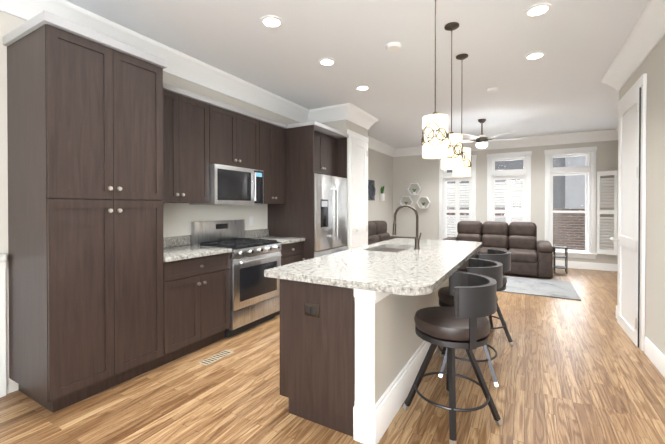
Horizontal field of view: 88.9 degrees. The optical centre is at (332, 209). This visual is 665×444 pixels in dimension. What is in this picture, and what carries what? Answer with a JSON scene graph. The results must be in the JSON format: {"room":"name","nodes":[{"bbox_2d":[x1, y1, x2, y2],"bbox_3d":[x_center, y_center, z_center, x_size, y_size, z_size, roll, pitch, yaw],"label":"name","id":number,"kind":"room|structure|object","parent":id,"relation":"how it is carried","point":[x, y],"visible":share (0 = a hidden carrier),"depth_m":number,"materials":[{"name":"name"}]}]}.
{"room":"kitchen","nodes":[
{"label":"kitchen","id":0,"kind":"room"},
{"bbox_2d":[0,11,392,397],"bbox_3d":[-1.033,-0.157,4.788,0.245,2.900,10.600,0,1,30],"label":"wall","id":1,"kind":"structure","parent":0,"point":[380,169],"depth_m":2.41,"materials":[{"name":"grey paint"}]},
{"bbox_2d":[0,0,307,122],"bbox_3d":[-1.950,-1.492,2.872,0.145,0.199,6.380,0,1,30],"label":"crown molding","id":2,"kind":"structure","parent":1,"relation":"attached to","point":[179,64],"depth_m":3.45,"materials":[{"name":"white wood"}]},
{"bbox_2d":[167,84,214,205],"bbox_3d":[-1.585,-0.607,3.326,0.326,1.082,0.780,0,1,30],"label":"upper cabinet","id":3,"kind":"object","parent":1,"relation":"attached to","point":[190,116],"depth_m":3.33,"materials":[{"name":"brown wood"}]},
{"bbox_2d":[167,230,270,245],"bbox_3d":[-1.412,0.331,3.943,0.022,0.103,2.006,0,1,30],"label":"backsplash","id":4,"kind":"structure","parent":1,"relation":"attached to","point":[180,239],"depth_m":3.66,"materials":[{"name":"grey stone"}]},
{"bbox_2d":[215,100,262,169],"bbox_3d":[-1.233,-0.816,3.941,0.326,0.672,0.760,0,1,30],"label":"upper cabinet","id":5,"kind":"object","parent":1,"relation":"attached to","point":[238,132],"depth_m":3.87,"materials":[{"name":"brown wood"}]},
{"bbox_2d":[190,164,263,204],"bbox_3d":[-1.178,-0.264,3.914,0.452,0.421,0.752,0,1,30],"label":"microwave","id":6,"kind":"object","parent":5,"relation":"attached to","point":[231,185],"visible":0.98,"depth_m":3.74,"materials":[{"name":"silver metal"}]},
{"bbox_2d":[235,118,286,205],"bbox_3d":[-0.928,-0.616,4.477,0.326,1.082,0.590,0,1,30],"label":"upper cabinet","id":7,"kind":"object","parent":1,"relation":"attached to","point":[274,133],"depth_m":4.46,"materials":[{"name":"brown wood"}]},
{"bbox_2d":[287,122,338,177],"bbox_3d":[-0.414,-0.835,5.074,0.625,0.652,0.920,0,1,30],"label":"upper cabinet","id":8,"kind":"object","parent":1,"relation":"attached to","point":[311,150],"depth_m":4.61,"materials":[{"name":"brown wood"}]},
{"bbox_2d":[368,180,375,200],"bbox_3d":[0.923,-0.452,7.987,0.061,0.480,0.440,0,1,30],"label":"framed picture","id":9,"kind":"object","parent":1,"relation":"attached to","point":[371,189],"visible":1,"depth_m":7.98},
{"bbox_2d":[368,136,395,155],"bbox_3d":[0.846,-1.529,7.769,0.145,0.199,3.220,0,1,30],"label":"crown molding","id":10,"kind":"structure","parent":1,"relation":"attached to","point":[376,145],"depth_m":8.41,"materials":[{"name":"white"}]},
{"bbox_2d":[380,186,384,200],"bbox_3d":[1.251,-0.401,8.516,0.136,0.370,0.231,0,1,30],"label":"planter","id":11,"kind":"object","parent":1,"relation":"attached to","point":[382,196],"visible":0.98,"depth_m":8.49,"materials":[{"name":"white ceramic"}]},
{"bbox_2d":[0,268,664,443],"bbox_3d":[1.161,1.353,3.547,5.300,0.100,11.000,0,1,30],"label":"floor","id":12,"kind":"structure","parent":0,"point":[584,370],"depth_m":2.36,"materials":[{"name":"brown wood"}]},
{"bbox_2d":[3,10,166,412],"bbox_3d":[-1.839,0.049,2.584,0.625,2.522,0.770,0,1,30],"label":"tall cabinet","id":13,"kind":"object","parent":12,"relation":"on","point":[116,148],"depth_m":2.32,"materials":[{"name":"brown wood"}]},
{"bbox_2d":[163,254,230,364],"bbox_3d":[-1.470,0.868,3.237,0.625,0.875,0.720,0,1,30],"label":"base cabinet","id":14,"kind":"object","parent":12,"relation":"on","point":[196,291],"depth_m":3.03,"materials":[{"name":"brown wood"}]},
{"bbox_2d":[163,246,230,261],"bbox_3d":[-1.459,0.408,3.228,0.650,0.040,0.716,0,1,30],"label":"countertop","id":15,"kind":"structure","parent":14,"relation":"on","point":[174,253],"depth_m":3.13,"materials":[{"name":"white stone"}]},
{"bbox_2d":[199,350,232,365],"bbox_3d":[-1.022,1.304,2.991,0.100,0.005,0.310,0,1,30],"label":"floor vent","id":16,"kind":"object","parent":12,"relation":"in","point":[213,358],"visible":1,"depth_m":2.98,"materials":[{"name":"beige metal"}]},
{"bbox_2d":[191,220,281,337],"bbox_3d":[-1.050,0.718,3.849,0.696,1.165,0.752,0,1,30],"label":"range","id":17,"kind":"object","parent":12,"relation":"on","point":[254,296],"visible":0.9,"depth_m":3.70,"materials":[{"name":"silver metal"}]},
{"bbox_2d":[275,242,306,315],"bbox_3d":[-0.783,0.858,4.440,0.625,0.875,0.530,0,1,30],"label":"base cabinet","id":18,"kind":"object","parent":12,"relation":"on","point":[294,252],"depth_m":4.30,"materials":[{"name":"brown wood"}]},
{"bbox_2d":[253,234,306,245],"bbox_3d":[-0.772,0.399,4.430,0.650,0.040,0.526,0,1,30],"label":"countertop","id":19,"kind":"structure","parent":18,"relation":"on","point":[283,241],"depth_m":4.41,"materials":[{"name":"white stone"}]},
{"bbox_2d":[314,173,346,257],"bbox_3d":[-0.302,0.400,5.019,0.832,1.758,0.908,0,1,30],"label":"refrigerator","id":20,"kind":"object","parent":12,"relation":"on","point":[330,214],"visible":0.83,"depth_m":4.76,"materials":[{"name":"grey metal"}]},
{"bbox_2d":[280,248,453,443],"bbox_3d":[0.538,0.861,3.076,0.680,0.890,2.410,0,1,30],"label":"kitchen island","id":21,"kind":"object","parent":12,"relation":"on","point":[354,348],"depth_m":2.05,"materials":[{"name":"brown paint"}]},
{"bbox_2d":[264,238,481,299],"bbox_3d":[0.641,0.397,2.996,1.023,0.040,2.560,0,1,30],"label":"island countertop","id":22,"kind":"structure","parent":21,"relation":"on","point":[423,265],"depth_m":2.23,"materials":[{"name":"white stone"}]},
{"bbox_2d":[368,221,415,244],"bbox_3d":[1.092,0.759,7.198,0.995,0.990,1.804,0,1,30],"label":"loveseat","id":23,"kind":"object","parent":12,"relation":"on","point":[377,231],"visible":0.23,"depth_m":7.32,"materials":[{"name":"brown leather"}]},
{"bbox_2d":[403,271,502,443],"bbox_3d":[0.750,0.877,2.148,0.586,0.887,0.586,0,1,30],"label":"stool","id":24,"kind":"object","parent":12,"relation":"on","point":[463,323],"visible":0.96,"depth_m":1.99,"materials":[{"name":"grey"}]},
{"bbox_2d":[438,258,502,386],"bbox_3d":[1.102,0.872,2.762,0.505,0.887,0.520,0,1,30],"label":"stool","id":25,"kind":"object","parent":12,"relation":"on","point":[491,268],"visible":0.46,"depth_m":2.63,"materials":[{"name":"grey metal"}]},
{"bbox_2d":[464,249,513,345],"bbox_3d":[1.523,0.867,3.451,0.581,0.887,0.580,0,1,30],"label":"stool","id":26,"kind":"object","parent":12,"relation":"on","point":[503,257],"visible":0.33,"depth_m":3.26,"materials":[{"name":"grey"}]},
{"bbox_2d":[442,221,553,278],"bbox_3d":[3.353,0.761,7.038,2.024,0.990,0.995,0,1,30],"label":"sofa","id":27,"kind":"object","parent":12,"relation":"on","point":[531,255],"visible":0.6,"depth_m":6.88,"materials":[{"name":"brown leather"}]},
{"bbox_2d":[498,276,580,300],"bbox_3d":[2.793,1.275,5.971,2.430,0.018,1.330,0,1,30],"label":"rug","id":28,"kind":"object","parent":12,"relation":"on","point":[544,288],"visible":0.38,"depth_m":5.44,"materials":[{"name":"grey fabric"}]},
{"bbox_2d":[553,246,567,273],"bbox_3d":[4.607,1.017,6.857,0.218,0.520,0.288,0,1,30],"label":"side table","id":29,"kind":"object","parent":12,"relation":"on","point":[565,256],"visible":1,"depth_m":6.79,"materials":[{"name":"black"}]},
{"bbox_2d":[321,119,367,137],"bbox_3d":[0.100,-0.165,5.862,0.730,2.900,0.870,0,1,30],"label":"wall","id":30,"kind":"structure","parent":0,"point":[341,125],"depth_m":5.44,"materials":[{"name":"grey paint"}]},
{"bbox_2d":[308,105,339,122],"bbox_3d":[-0.089,-1.511,5.399,0.570,0.199,0.145,0,1,30],"label":"crown molding","id":31,"kind":"structure","parent":30,"relation":"attached to","point":[330,113],"depth_m":5.41,"materials":[{"name":"white wood"}]},
{"bbox_2d":[347,129,368,249],"bbox_3d":[0.444,0.012,5.673,0.052,2.544,0.782,0,1,30],"label":"door frame","id":32,"kind":"structure","parent":30,"relation":"attached to","point":[350,133],"depth_m":5.38,"materials":[{"name":"white wood"}]},
{"bbox_2d":[351,137,366,248],"bbox_3d":[0.477,0.060,5.655,0.123,2.440,0.600,0,1,30],"label":"closet door","id":33,"kind":"structure","parent":30,"relation":"in","point":[358,193],"depth_m":5.65,"materials":[{"name":"white wood"}]},
{"bbox_2d":[340,103,377,129],"bbox_3d":[0.482,-1.513,5.640,0.145,0.199,1.130,0,1,30],"label":"crown molding","id":34,"kind":"structure","parent":30,"relation":"attached to","point":[350,112],"depth_m":5.47,"materials":[{"name":"white wood"}]},
{"bbox_2d":[65,0,649,148],"bbox_3d":[1.161,-1.647,3.524,5.300,0.100,11.000,0,1,30],"label":"ceiling","id":35,"kind":"structure","parent":0,"point":[559,87],"depth_m":3.45,"materials":[{"name":"white paint"}]},
{"bbox_2d":[260,15,282,27],"bbox_3d":[-0.514,-1.586,2.869,0.188,0.011,0.188,0,0,21],"label":"recessed light","id":36,"kind":"object","parent":35,"relation":"in","point":[273,21],"depth_m":2.87,"materials":[{"name":"white"}]},
{"bbox_2d":[318,58,335,65],"bbox_3d":[-0.058,-1.592,3.668,0.188,0.011,0.188,0,0,3],"label":"recessed light","id":37,"kind":"object","parent":35,"relation":"in","point":[324,61],"depth_m":3.65,"materials":[{"name":"white"}]},
{"bbox_2d":[356,85,369,90],"bbox_3d":[0.398,-1.598,4.467,0.188,0.011,0.188,0,0,3],"label":"recessed light","id":38,"kind":"object","parent":35,"relation":"in","point":[361,87],"depth_m":4.45,"materials":[{"name":"white"}]},
{"bbox_2d":[386,42,400,51],"bbox_3d":[0.593,-1.576,3.296,0.148,0.037,0.148,0,0,21],"label":"smoke detector","id":39,"kind":"object","parent":35,"relation":"attached to","point":[393,46],"depth_m":3.26,"materials":[{"name":"white plastic"}]},
{"bbox_2d":[421,0,448,158],"bbox_3d":[0.732,-0.980,2.415,0.189,1.215,0.189,0,1,30],"label":"pendant light","id":40,"kind":"object","parent":35,"relation":"hanging from","point":[435,138],"visible":1,"depth_m":2.35,"materials":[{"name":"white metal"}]},
{"bbox_2d":[440,22,462,169],"bbox_3d":[1.035,-0.973,2.945,0.189,1.237,0.189,0,1,30],"label":"pendant light","id":41,"kind":"object","parent":35,"relation":"hanging from","point":[453,160],"visible":0.73,"depth_m":2.88,"materials":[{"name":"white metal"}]},
{"bbox_2d":[453,53,470,176],"bbox_3d":[1.350,-0.971,3.537,0.189,1.251,0.189,0,1,30],"label":"pendant light","id":42,"kind":"object","parent":35,"relation":"hanging from","point":[465,171],"visible":0.5,"depth_m":3.47,"materials":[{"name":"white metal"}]},
{"bbox_2d":[462,119,517,147],"bbox_3d":[2.663,-1.359,6.142,1.271,0.514,1.296,0,1,30],"label":"ceiling fan","id":43,"kind":"object","parent":35,"relation":"hanging from","point":[481,140],"visible":1,"depth_m":6.04,"materials":[{"name":"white metal"}]},
{"bbox_2d":[486,87,498,92],"bbox_3d":[2.134,-1.585,4.523,0.148,0.037,0.148,0,0,21],"label":"smoke detector","id":44,"kind":"object","parent":35,"relation":"attached to","point":[494,89],"depth_m":4.48,"materials":[{"name":"white plastic"}]},
{"bbox_2d":[525,51,545,59],"bbox_3d":[2.101,-1.591,3.517,0.188,0.011,0.188,0,0,21],"label":"recessed light","id":45,"kind":"object","parent":35,"relation":"in","point":[535,55],"depth_m":3.51,"materials":[{"name":"white"}]},
{"bbox_2d":[524,3,551,16],"bbox_3d":[1.635,-1.584,2.701,0.188,0.011,0.188,0,0,3],"label":"recessed light","id":46,"kind":"object","parent":35,"relation":"in","point":[539,9],"depth_m":2.69,"materials":[{"name":"white"}]},
{"bbox_2d":[393,140,617,263],"bbox_3d":[3.844,-0.183,8.233,5.300,2.900,0.220,0,1,30],"label":"wall","id":47,"kind":"structure","parent":0,"point":[423,173],"depth_m":8.27,"materials":[{"name":"grey paint"}]},
{"bbox_2d":[399,196,412,207],"bbox_3d":[1.979,-0.200,9.103,0.356,0.308,0.111,0,1,30],"label":"shelf","id":48,"kind":"object","parent":47,"relation":"attached to","point":[406,202],"visible":0.85,"depth_m":9.08,"materials":[{"name":"white wood"}]},
{"bbox_2d":[407,183,420,194],"bbox_3d":[2.170,-0.539,8.991,0.356,0.308,0.111,0,1,30],"label":"shelf","id":49,"kind":"object","parent":47,"relation":"attached to","point":[414,192],"visible":1,"depth_m":8.97,"materials":[{"name":"white wood"}]},
{"bbox_2d":[416,197,430,207],"bbox_3d":[2.379,-0.178,8.875,0.356,0.308,0.111,0,1,30],"label":"shelf","id":50,"kind":"object","parent":47,"relation":"attached to","point":[423,206],"visible":1,"depth_m":8.86,"materials":[{"name":"white wood"}]},
{"bbox_2d":[439,155,476,239],"bbox_3d":[3.164,-0.149,8.576,0.920,2.365,0.260,0,1,30],"label":"window","id":51,"kind":"structure","parent":47,"relation":"in","point":[469,198],"depth_m":8.57,"materials":[{"name":"white wood"}]},
{"bbox_2d":[396,129,615,155],"bbox_3d":[3.753,-1.532,8.065,4.900,0.199,0.145,0,1,30],"label":"crown molding","id":52,"kind":"structure","parent":47,"relation":"attached to","point":[594,136],"depth_m":7.58,"materials":[{"name":"white"}]},
{"bbox_2d":[487,151,531,224],"bbox_3d":[4.158,-0.144,8.008,0.950,2.365,0.260,0,1,30],"label":"window","id":53,"kind":"structure","parent":47,"relation":"in","point":[507,176],"depth_m":7.96,"materials":[{"name":"white"}]},
{"bbox_2d":[544,146,617,258],"bbox_3d":[5.294,-0.139,7.301,1.264,2.365,0.361,0,1,30],"label":"window","id":54,"kind":"structure","parent":47,"relation":"in","point":[607,195],"depth_m":7.19,"materials":[{"name":"white wood"}]},
{"bbox_2d":[555,260,617,271],"bbox_3d":[3.785,1.192,8.141,4.900,0.149,0.016,0,1,30],"label":"baseboard","id":55,"kind":"structure","parent":47,"relation":"attached to","point":[571,264],"depth_m":7.18,"materials":[{"name":"white wood"}]},
{"bbox_2d":[619,35,664,355],"bbox_3d":[3.050,-0.139,2.457,0.950,2.900,10.600,0,1,30],"label":"wall","id":56,"kind":"structure","parent":0,"point":[652,65],"depth_m":2.89,"materials":[{"name":"grey paint"}]},
{"bbox_2d":[609,88,638,346],"bbox_3d":[3.052,0.077,3.552,0.123,2.440,0.800,0,1,30],"label":"hall door","id":57,"kind":"structure","parent":56,"relation":"in","point":[628,210],"depth_m":3.53,"materials":[{"name":"white wood"}]},
{"bbox_2d":[617,73,646,350],"bbox_3d":[3.084,0.029,3.533,0.052,2.544,0.982,0,1,30],"label":"door frame","id":58,"kind":"structure","parent":56,"relation":"attached to","point":[641,83],"depth_m":3.13,"materials":[{"name":"white wood"}]},
{"bbox_2d":[601,0,664,91],"bbox_3d":[1.681,-1.478,1.153,0.145,0.199,6.995,0,1,30],"label":"crown molding","id":59,"kind":"structure","parent":56,"relation":"attached to","point":[645,36],"depth_m":3.06,"materials":[{"name":"white"}]},
{"bbox_2d":[644,337,664,377],"bbox_3d":[1.423,1.250,0.592,0.016,0.149,5.730,0,1,30],"label":"baseboard","id":60,"kind":"structure","parent":56,"relation":"attached to","point":[654,355],"depth_m":2.84,"materials":[{"name":"white wood"}]},
{"label":"outside","id":61,"kind":"structure","parent":0,"visible":0},
{"bbox_2d":[447,156,585,249],"bbox_3d":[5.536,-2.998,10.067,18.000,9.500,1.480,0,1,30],"label":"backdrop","id":62,"kind":"structure","parent":61,"point":[569,193],"depth_m":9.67,"materials":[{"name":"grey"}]}
]}

